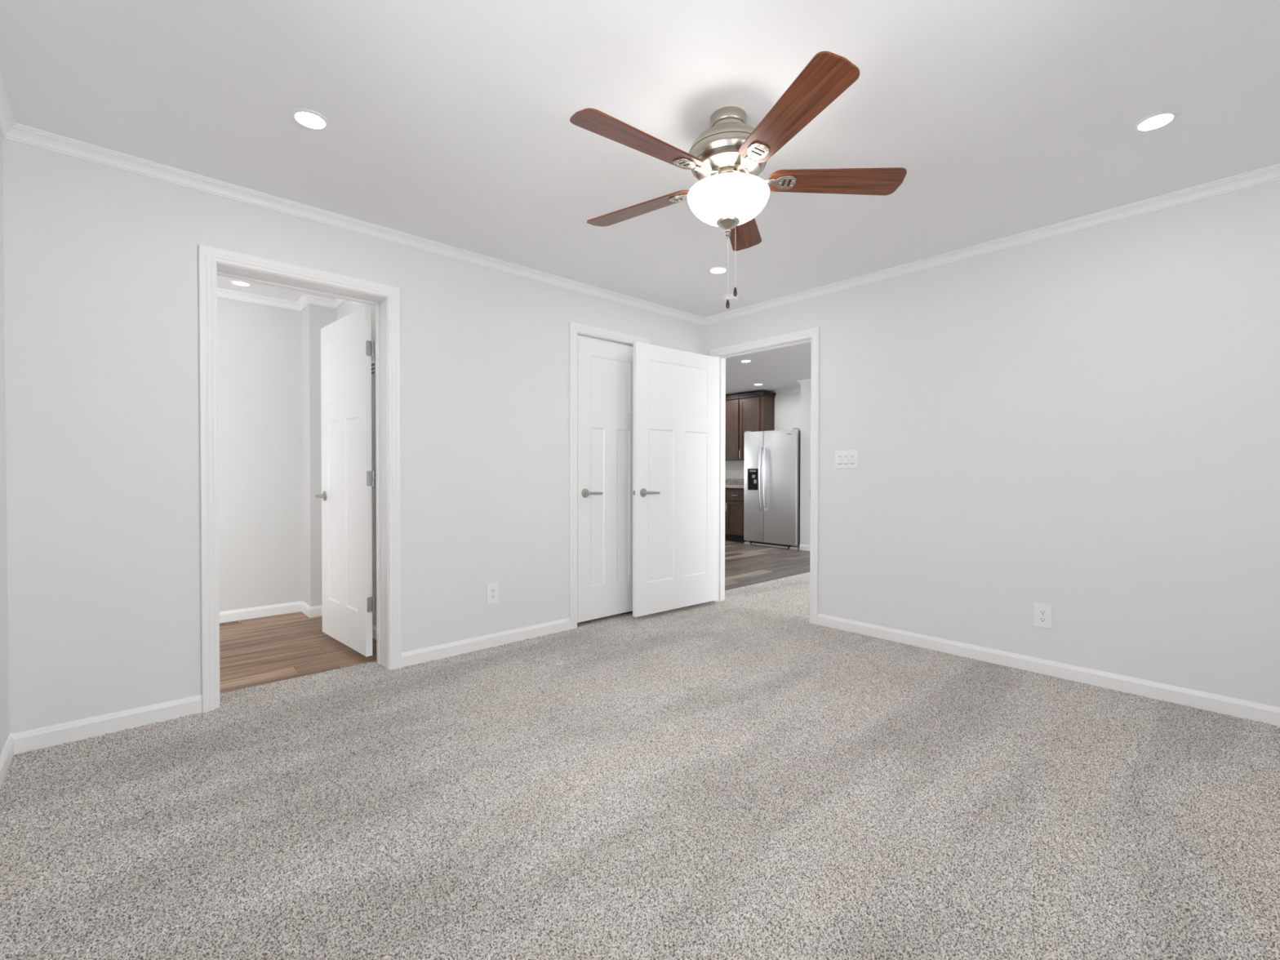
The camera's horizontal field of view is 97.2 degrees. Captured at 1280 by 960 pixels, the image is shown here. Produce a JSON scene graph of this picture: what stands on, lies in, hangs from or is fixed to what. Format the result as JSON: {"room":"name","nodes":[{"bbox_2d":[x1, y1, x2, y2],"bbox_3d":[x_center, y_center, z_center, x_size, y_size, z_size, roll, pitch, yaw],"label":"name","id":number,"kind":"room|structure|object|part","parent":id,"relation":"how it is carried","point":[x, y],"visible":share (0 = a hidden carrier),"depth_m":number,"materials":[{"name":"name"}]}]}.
{"room":"empty bedroom","nodes":[
{"label":"empty bedroom","id":0,"kind":"room"},
{"bbox_2d":[0,132,9,755],"bbox_3d":[-1.175,-0.120,0.707,0.100,2.460,3.900,-1,1,-42],"label":"wall","id":1,"kind":"structure","parent":0,"point":[4,657],"depth_m":2.12,"materials":[{"name":"white paint"}]},
{"bbox_2d":[217,297,337,611],"bbox_3d":[-3.275,-0.156,3.856,2.300,2.470,0.375,-1,1,-42],"label":"wall","id":2,"kind":"structure","parent":0,"point":[269,430],"depth_m":4.32,"materials":[{"name":"white paint"}]},
{"bbox_2d":[217,287,346,311],"bbox_3d":[-2.791,-1.355,3.237,2.200,0.056,1.702,-1,1,-42],"label":"trim","id":3,"kind":"structure","parent":2,"relation":"attached to","point":[305,299],"depth_m":4.30,"materials":[{"name":"white paint"}]},
{"bbox_2d":[219,600,376,639],"bbox_3d":[-2.795,1.020,3.266,2.200,0.081,1.702,-1,1,-42],"label":"baseboard","id":4,"kind":"structure","parent":2,"relation":"attached to","point":[295,606],"depth_m":4.32,"materials":[{"name":"white paint"}]},
{"bbox_2d":[2,137,704,733],"bbox_3d":[-1.001,-0.154,3.617,4.278,2.460,0.170,-1,1,-42],"label":"wall","id":5,"kind":"structure","parent":0,"point":[101,289],"depth_m":2.51,"materials":[{"name":"white paint"}]},
{"bbox_2d":[0,617,569,789],"bbox_3d":[0.330,1.035,2.161,4.068,0.081,3.800,-1,1,-42],"label":"baseboard","id":6,"kind":"structure","parent":5,"relation":"attached to","point":[18,743],"depth_m":2.47,"materials":[{"name":"white paint"}]},
{"bbox_2d":[198,244,401,712],"bbox_3d":[-1.741,-0.006,2.945,0.890,2.137,0.208,-1,1,-42],"label":"door frame","id":7,"kind":"structure","parent":5,"relation":"attached to","point":[213,262],"depth_m":2.90,"materials":[{"name":"white paint"}]},
{"bbox_2d":[315,306,375,656],"bbox_3d":[-1.843,0.008,3.530,0.768,2.030,0.158,1,1,43],"label":"door","id":8,"kind":"structure","parent":5,"relation":"in","point":[348,479],"depth_m":3.47,"materials":[{"name":"white paint"}]},
{"bbox_3d":[-2.081,0.106,3.663,0.131,0.021,0.023,1,1,43],"label":"lever","id":9,"kind":"part","parent":8,"relation":"part of","materials":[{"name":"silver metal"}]},
{"bbox_3d":[-2.101,0.105,3.719,0.065,0.065,0.047,1,1,43],"label":"handle","id":10,"kind":"part","parent":8,"relation":"part of","materials":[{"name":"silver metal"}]},
{"bbox_2d":[486,582,498,604],"bbox_3d":[-0.932,0.718,3.571,0.082,0.128,0.009,-1,1,-42],"label":"wall outlet","id":11,"kind":"object","parent":5,"relation":"attached to","point":[492,589],"visible":1,"depth_m":3.57,"materials":[{"name":"white plastic"}]},
{"bbox_2d":[490,594,495,599],"bbox_3d":[-0.930,0.738,3.570,0.036,0.031,0.003,-1,1,-42],"label":"receptacle","id":12,"kind":"object","parent":11,"relation":"attached to","point":[492,596],"depth_m":3.57,"materials":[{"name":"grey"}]},
{"bbox_2d":[490,587,495,592],"bbox_3d":[-0.930,0.699,3.570,0.036,0.031,0.003,-1,1,-42],"label":"receptacle","id":13,"kind":"object","parent":11,"relation":"attached to","point":[492,589],"depth_m":3.57,"materials":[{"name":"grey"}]},
{"bbox_2d":[577,335,633,622],"bbox_3d":[-0.204,-0.004,4.217,0.626,2.044,0.096,-1,1,-42],"label":"door","id":14,"kind":"structure","parent":5,"relation":"in","point":[604,368],"depth_m":4.18,"materials":[{"name":"white paint"}]},
{"bbox_3d":[-0.379,0.095,4.046,0.065,0.065,0.047,-1,1,-42],"label":"handle","id":15,"kind":"part","parent":14,"relation":"part of","materials":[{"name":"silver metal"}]},
{"bbox_3d":[-0.321,0.095,4.063,0.131,0.021,0.023,-1,1,-42],"label":"lever","id":16,"kind":"part","parent":14,"relation":"part of","materials":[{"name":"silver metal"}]},
{"bbox_2d":[568,321,649,629],"bbox_3d":[-0.269,-0.031,4.274,0.757,2.159,0.191,-1,1,-42],"label":"door frame","id":17,"kind":"structure","parent":5,"relation":"attached to","point":[576,329],"depth_m":3.97,"materials":[{"name":"white paint"}]},
{"bbox_2d":[336,300,376,626],"bbox_3d":[-1.852,-0.155,3.927,0.100,2.470,1.435,-1,1,-42],"label":"wall","id":18,"kind":"structure","parent":0,"point":[348,307],"depth_m":3.78,"materials":[{"name":"white paint"}]},
{"bbox_2d":[371,360,375,375],"bbox_3d":[-1.789,-0.748,3.771,0.008,0.090,0.120,-1,1,-42],"label":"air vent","id":19,"kind":"object","parent":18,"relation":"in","point":[373,362],"visible":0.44,"depth_m":3.74,"materials":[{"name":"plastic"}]},
{"bbox_2d":[0,540,1279,959],"bbox_3d":[0.015,1.052,5.120,8.850,0.035,9.000,-1,1,-42],"label":"floor","id":20,"kind":"structure","parent":0,"point":[740,776],"depth_m":1.85,"materials":[{"name":"carpet"}]},
{"bbox_2d":[219,620,241,626],"bbox_3d":[-3.054,1.048,4.063,0.302,0.004,0.084,-1,1,-42],"label":"floor vent","id":21,"kind":"object","parent":20,"relation":"in","point":[238,621],"visible":0.44,"depth_m":4.12,"materials":[{"name":"brown metal"}]},
{"bbox_2d":[724,488,728,540],"bbox_3d":[1.444,0.558,9.568,0.631,0.868,0.457,-1,1,-42],"label":"base cabinet","id":22,"kind":"object","parent":20,"relation":"on","point":[726,535],"visible":0.1,"depth_m":9.23,"materials":[{"name":"brown wood"}]},
{"bbox_3d":[1.244,0.610,9.387,0.020,0.532,0.434,-1,1,-42],"label":"door","id":23,"kind":"part","parent":22,"relation":"part of","materials":[{"name":"brown wood"}]},
{"bbox_2d":[724,478,744,488],"bbox_3d":[1.411,0.053,9.607,0.630,0.140,1.425,-1,1,-42],"label":"countertop","id":24,"kind":"structure","parent":22,"relation":"on","point":[729,483],"depth_m":9.70,"materials":[{"name":"stone"}]},
{"bbox_2d":[725,488,746,542],"bbox_3d":[1.741,0.562,9.242,0.631,0.868,0.419,-1,1,-42],"label":"base cabinet","id":25,"kind":"object","parent":20,"relation":"on","point":[734,496],"visible":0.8,"depth_m":9.08,"materials":[{"name":"brown wood"}]},
{"bbox_3d":[1.542,0.248,9.056,0.020,0.164,0.396,-1,1,-42],"label":"drawer","id":26,"kind":"part","parent":25,"relation":"part of","materials":[{"name":"brown wood"}]},
{"bbox_3d":[1.541,0.614,9.061,0.020,0.532,0.396,-1,1,-42],"label":"door","id":27,"kind":"part","parent":25,"relation":"part of","materials":[{"name":"brown wood"}]},
{"bbox_2d":[743,427,800,550],"bbox_3d":[2.161,0.123,8.671,0.762,1.762,0.926,-1,1,-42],"label":"refrigerator","id":28,"kind":"object","parent":20,"relation":"on","point":[771,483],"visible":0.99,"depth_m":8.41,"materials":[{"name":"grey metal"}]},
{"bbox_3d":[1.737,-0.009,8.673,0.008,0.347,0.217,-1,1,-42],"label":"dispenser frame","id":29,"kind":"part","parent":28,"relation":"part of","materials":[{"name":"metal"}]},
{"bbox_3d":[1.765,0.101,8.692,0.062,1.685,0.362,-1,1,-42],"label":"door","id":30,"kind":"part","parent":28,"relation":"part of","materials":[{"name":"silver metal"}]},
{"bbox_3d":[1.818,-0.015,8.536,0.074,0.967,0.031,-1,1,-42],"label":"handle","id":31,"kind":"part","parent":28,"relation":"part of","materials":[{"name":"metal"}]},
{"bbox_3d":[1.864,-0.014,8.485,0.074,0.967,0.031,-1,1,-42],"label":"handle","id":32,"kind":"part","parent":28,"relation":"part of","materials":[{"name":"metal"}]},
{"bbox_3d":[1.948,0.988,8.490,0.008,0.024,0.646,-1,1,-42],"label":"toe panel","id":33,"kind":"part","parent":28,"relation":"part of","materials":[{"name":"grey plastic"}]},
{"bbox_3d":[2.079,0.105,8.348,0.062,1.685,0.558,-1,1,-42],"label":"door","id":34,"kind":"part","parent":28,"relation":"part of","materials":[{"name":"silver metal"}]},
{"bbox_2d":[0,0,1279,395],"bbox_3d":[0.037,-1.441,5.107,8.900,0.080,9.200,-1,1,-42],"label":"ceiling","id":35,"kind":"structure","parent":0,"point":[449,120],"depth_m":2.08,"materials":[{"name":"white paint"}]},
{"bbox_2d":[229,280,252,286],"bbox_3d":[-2.822,-1.390,3.991,0.130,0.005,0.130,-1,1,-42],"label":"recessed light","id":36,"kind":"object","parent":35,"relation":"in","point":[237,282],"visible":1,"depth_m":3.99,"materials":[{"name":"white plastic"}]},
{"bbox_2d":[290,108,329,130],"bbox_3d":[-1.250,-1.365,2.139,0.130,0.005,0.130,-1,1,-42],"label":"recessed light","id":37,"kind":"object","parent":35,"relation":"in","point":[308,118],"visible":1,"depth_m":2.13,"materials":[{"name":"white plastic"}]},
{"bbox_2d":[708,266,727,274],"bbox_3d":[0.514,-1.381,3.717,0.130,0.005,0.130,-1,1,-42],"label":"recessed light","id":38,"kind":"object","parent":35,"relation":"in","point":[718,269],"visible":0.98,"depth_m":3.71,"materials":[{"name":"white plastic"}]},
{"bbox_2d":[722,293,739,302],"bbox_3d":[0.688,-1.371,4.266,0.124,0.037,0.124,-1,1,-42],"label":"smoke detector","id":39,"kind":"object","parent":35,"relation":"attached to","point":[731,298],"visible":0.82,"depth_m":4.23,"materials":[{"name":"white plastic"}]},
{"bbox_2d":[569,51,906,308],"bbox_3d":[0.297,-1.007,2.119,1.248,0.715,1.270,-1,1,-42],"label":"ceiling fan","id":40,"kind":"object","parent":35,"relation":"hanging from","point":[727,158],"visible":1,"depth_m":2.01,"materials":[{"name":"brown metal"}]},
{"bbox_3d":[0.008,-1.128,1.887,0.513,0.006,0.142,0,13,-37],"label":"blade","id":41,"kind":"part","parent":40,"relation":"part of","materials":[{"name":"brown wood"}]},
{"bbox_3d":[0.001,-1.134,2.363,0.513,0.006,0.142,1,13,35],"label":"blade","id":42,"kind":"part","parent":40,"relation":"part of","materials":[{"name":"brown wood"}]},
{"bbox_3d":[0.332,-0.797,2.134,0.003,0.234,0.003,0,1,18],"label":"pull chain","id":43,"kind":"part","parent":40,"relation":"part of","materials":[{"name":"metal"}]},
{"bbox_3d":[0.332,-0.665,2.135,0.014,0.033,0.014,-1,1,-42],"label":"chain knob","id":44,"kind":"part","parent":40,"relation":"part of","materials":[{"name":"black wood"}]},
{"bbox_3d":[0.333,-1.028,2.131,0.307,0.108,0.307,-1,1,-42],"label":"lamp shade","id":45,"kind":"part","parent":40,"relation":"part of","materials":[{"name":"white glass"}]},
{"bbox_3d":[0.360,-0.711,2.135,0.014,0.033,0.014,-1,1,-42],"label":"chain knob","id":46,"kind":"part","parent":40,"relation":"part of","materials":[{"name":"black wood"}]},
{"bbox_3d":[0.453,-1.135,2.517,0.142,0.007,0.513,-12,-3,17],"label":"blade","id":47,"kind":"part","parent":40,"relation":"part of","materials":[{"name":"brown wood"}]},
{"bbox_3d":[0.464,-1.126,1.746,0.142,0.007,0.513,13,-3,-19],"label":"blade","id":48,"kind":"part","parent":40,"relation":"part of","materials":[{"name":"brown wood"}]},
{"bbox_3d":[0.738,-1.130,2.135,0.513,0.006,0.142,0,-11,-1],"label":"blade","id":49,"kind":"part","parent":40,"relation":"part of","materials":[{"name":"brown wood"}]},
{"bbox_2d":[740,360,751,362],"bbox_3d":[1.262,-1.416,6.722,0.130,0.005,0.130,-1,1,-42],"label":"recessed light","id":50,"kind":"object","parent":35,"relation":"in","point":[742,361],"visible":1,"depth_m":6.72,"materials":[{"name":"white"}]},
{"bbox_2d":[1133,110,1178,132],"bbox_3d":[1.957,-1.359,2.142,0.130,0.005,0.130,-1,1,-42],"label":"recessed light","id":51,"kind":"object","parent":35,"relation":"in","point":[1160,119],"visible":1,"depth_m":2.14,"materials":[{"name":"white plastic"}]},
{"bbox_2d":[724,391,800,479],"bbox_3d":[1.538,-0.222,10.007,0.100,2.470,3.800,-1,1,-42],"label":"wall","id":52,"kind":"structure","parent":0,"point":[787,406],"depth_m":9.09,"materials":[{"name":"white paint"}]},
{"bbox_2d":[724,394,739,460],"bbox_3d":[1.612,-0.874,9.569,0.361,1.085,0.382,-1,1,-42],"label":"upper cabinet","id":53,"kind":"object","parent":52,"relation":"attached to","point":[732,402],"visible":0.45,"depth_m":9.43,"materials":[{"name":"brown wood"}]},
{"bbox_3d":[1.616,-1.382,9.566,0.351,0.070,0.382,-1,1,-42],"label":"crown moulding","id":54,"kind":"part","parent":53,"relation":"part of","materials":[{"name":"black wood"}]},
{"bbox_2d":[737,391,775,460],"bbox_3d":[1.909,-0.870,9.243,0.361,1.085,0.495,-1,1,-42],"label":"upper cabinet","id":55,"kind":"object","parent":52,"relation":"attached to","point":[757,409],"visible":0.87,"depth_m":9.13,"materials":[{"name":"brown wood"}]},
{"bbox_3d":[1.781,-0.836,9.184,0.020,0.989,0.388,-1,1,-42],"label":"door","id":56,"kind":"part","parent":55,"relation":"part of","materials":[{"name":"brown wood"}]},
{"bbox_3d":[1.913,-1.377,9.240,0.351,0.070,0.495,-1,1,-42],"label":"crown moulding","id":57,"kind":"part","parent":55,"relation":"part of","materials":[{"name":"black wood"}]},
{"bbox_2d":[800,382,811,545],"bbox_3d":[4.335,-0.175,6.468,0.730,2.470,5.200,-1,1,-42],"label":"wall","id":58,"kind":"structure","parent":0,"point":[805,458],"depth_m":8.08,"materials":[{"name":"white paint"}]},
{"bbox_2d":[774,378,811,394],"bbox_3d":[3.999,-1.386,6.720,0.670,0.056,6.050,-1,1,-42],"label":"trim","id":59,"kind":"structure","parent":58,"relation":"attached to","point":[807,380],"depth_m":8.89,"materials":[{"name":"white paint"}]},
{"bbox_2d":[799,544,809,551],"bbox_3d":[4.058,0.996,6.232,0.012,0.081,5.200,-1,1,-42],"label":"baseboard","id":60,"kind":"structure","parent":58,"relation":"attached to","point":[802,547],"depth_m":8.09,"materials":[{"name":"white paint"}]},
{"bbox_2d":[704,179,1279,706],"bbox_3d":[1.910,-0.148,3.516,0.110,2.460,3.900,-1,1,-42],"label":"wall","id":61,"kind":"structure","parent":0,"point":[1084,424],"depth_m":2.99,"materials":[{"name":"white paint"}]},
{"bbox_2d":[0,72,1279,325],"bbox_3d":[0.334,-1.337,2.132,4.068,0.056,3.800,-1,1,-42],"label":"trim","id":62,"kind":"structure","parent":61,"relation":"attached to","point":[10,130],"depth_m":2.90,"materials":[{"name":"white paint"}]},
{"bbox_2d":[632,341,718,617],"bbox_3d":[0.302,-0.005,4.467,0.924,2.035,0.158,0,1,-40],"label":"door","id":63,"kind":"structure","parent":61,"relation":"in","point":[675,392],"depth_m":4.42,"materials":[{"name":"white paint"}]},
{"bbox_3d":[0.040,0.095,4.194,0.065,0.065,0.047,0,1,-40],"label":"handle","id":64,"kind":"part","parent":63,"relation":"part of","materials":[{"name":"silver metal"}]},
{"bbox_3d":[0.098,0.095,4.208,0.131,0.021,0.023,0,1,-40],"label":"lever","id":65,"kind":"part","parent":63,"relation":"part of","materials":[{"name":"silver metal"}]},
{"bbox_2d":[710,326,819,624],"bbox_3d":[0.996,-0.033,4.521,0.148,2.161,1.029,-1,1,-42],"label":"door frame","id":66,"kind":"structure","parent":61,"relation":"attached to","point":[812,335],"depth_m":4.26,"materials":[{"name":"white paint"}]},
{"bbox_2d":[835,449,858,468],"bbox_3d":[1.440,-0.144,3.940,0.015,0.126,0.172,-1,1,-42],"label":"light switch","id":67,"kind":"object","parent":61,"relation":"attached to","point":[843,459],"visible":1,"depth_m":3.93,"materials":[{"name":"white plastic"}]},
{"bbox_2d":[1034,603,1052,628],"bbox_3d":[2.215,0.747,3.102,0.009,0.128,0.082,-1,1,-42],"label":"wall outlet","id":68,"kind":"object","parent":61,"relation":"attached to","point":[1042,612],"visible":1,"depth_m":3.10,"materials":[{"name":"white plastic"}]},
{"bbox_2d":[1039,616,1046,622],"bbox_3d":[2.213,0.767,3.101,0.003,0.031,0.036,-1,1,-42],"label":"receptacle","id":69,"kind":"object","parent":68,"relation":"attached to","point":[1042,619],"depth_m":3.10,"materials":[{"name":"grey plastic"}]},
{"bbox_2d":[1039,609,1046,615],"bbox_3d":[2.213,0.728,3.101,0.003,0.031,0.036,-1,1,-42],"label":"receptacle","id":70,"kind":"object","parent":68,"relation":"attached to","point":[1042,612],"depth_m":3.10,"materials":[{"name":"grey plastic"}]},
{"bbox_2d":[817,613,1279,726],"bbox_3d":[2.202,1.026,3.116,0.012,0.081,2.692,-1,1,-42],"label":"baseboard","id":71,"kind":"structure","parent":61,"relation":"attached to","point":[1242,708],"depth_m":2.98,"materials":[{"name":"white paint"}]}
]}

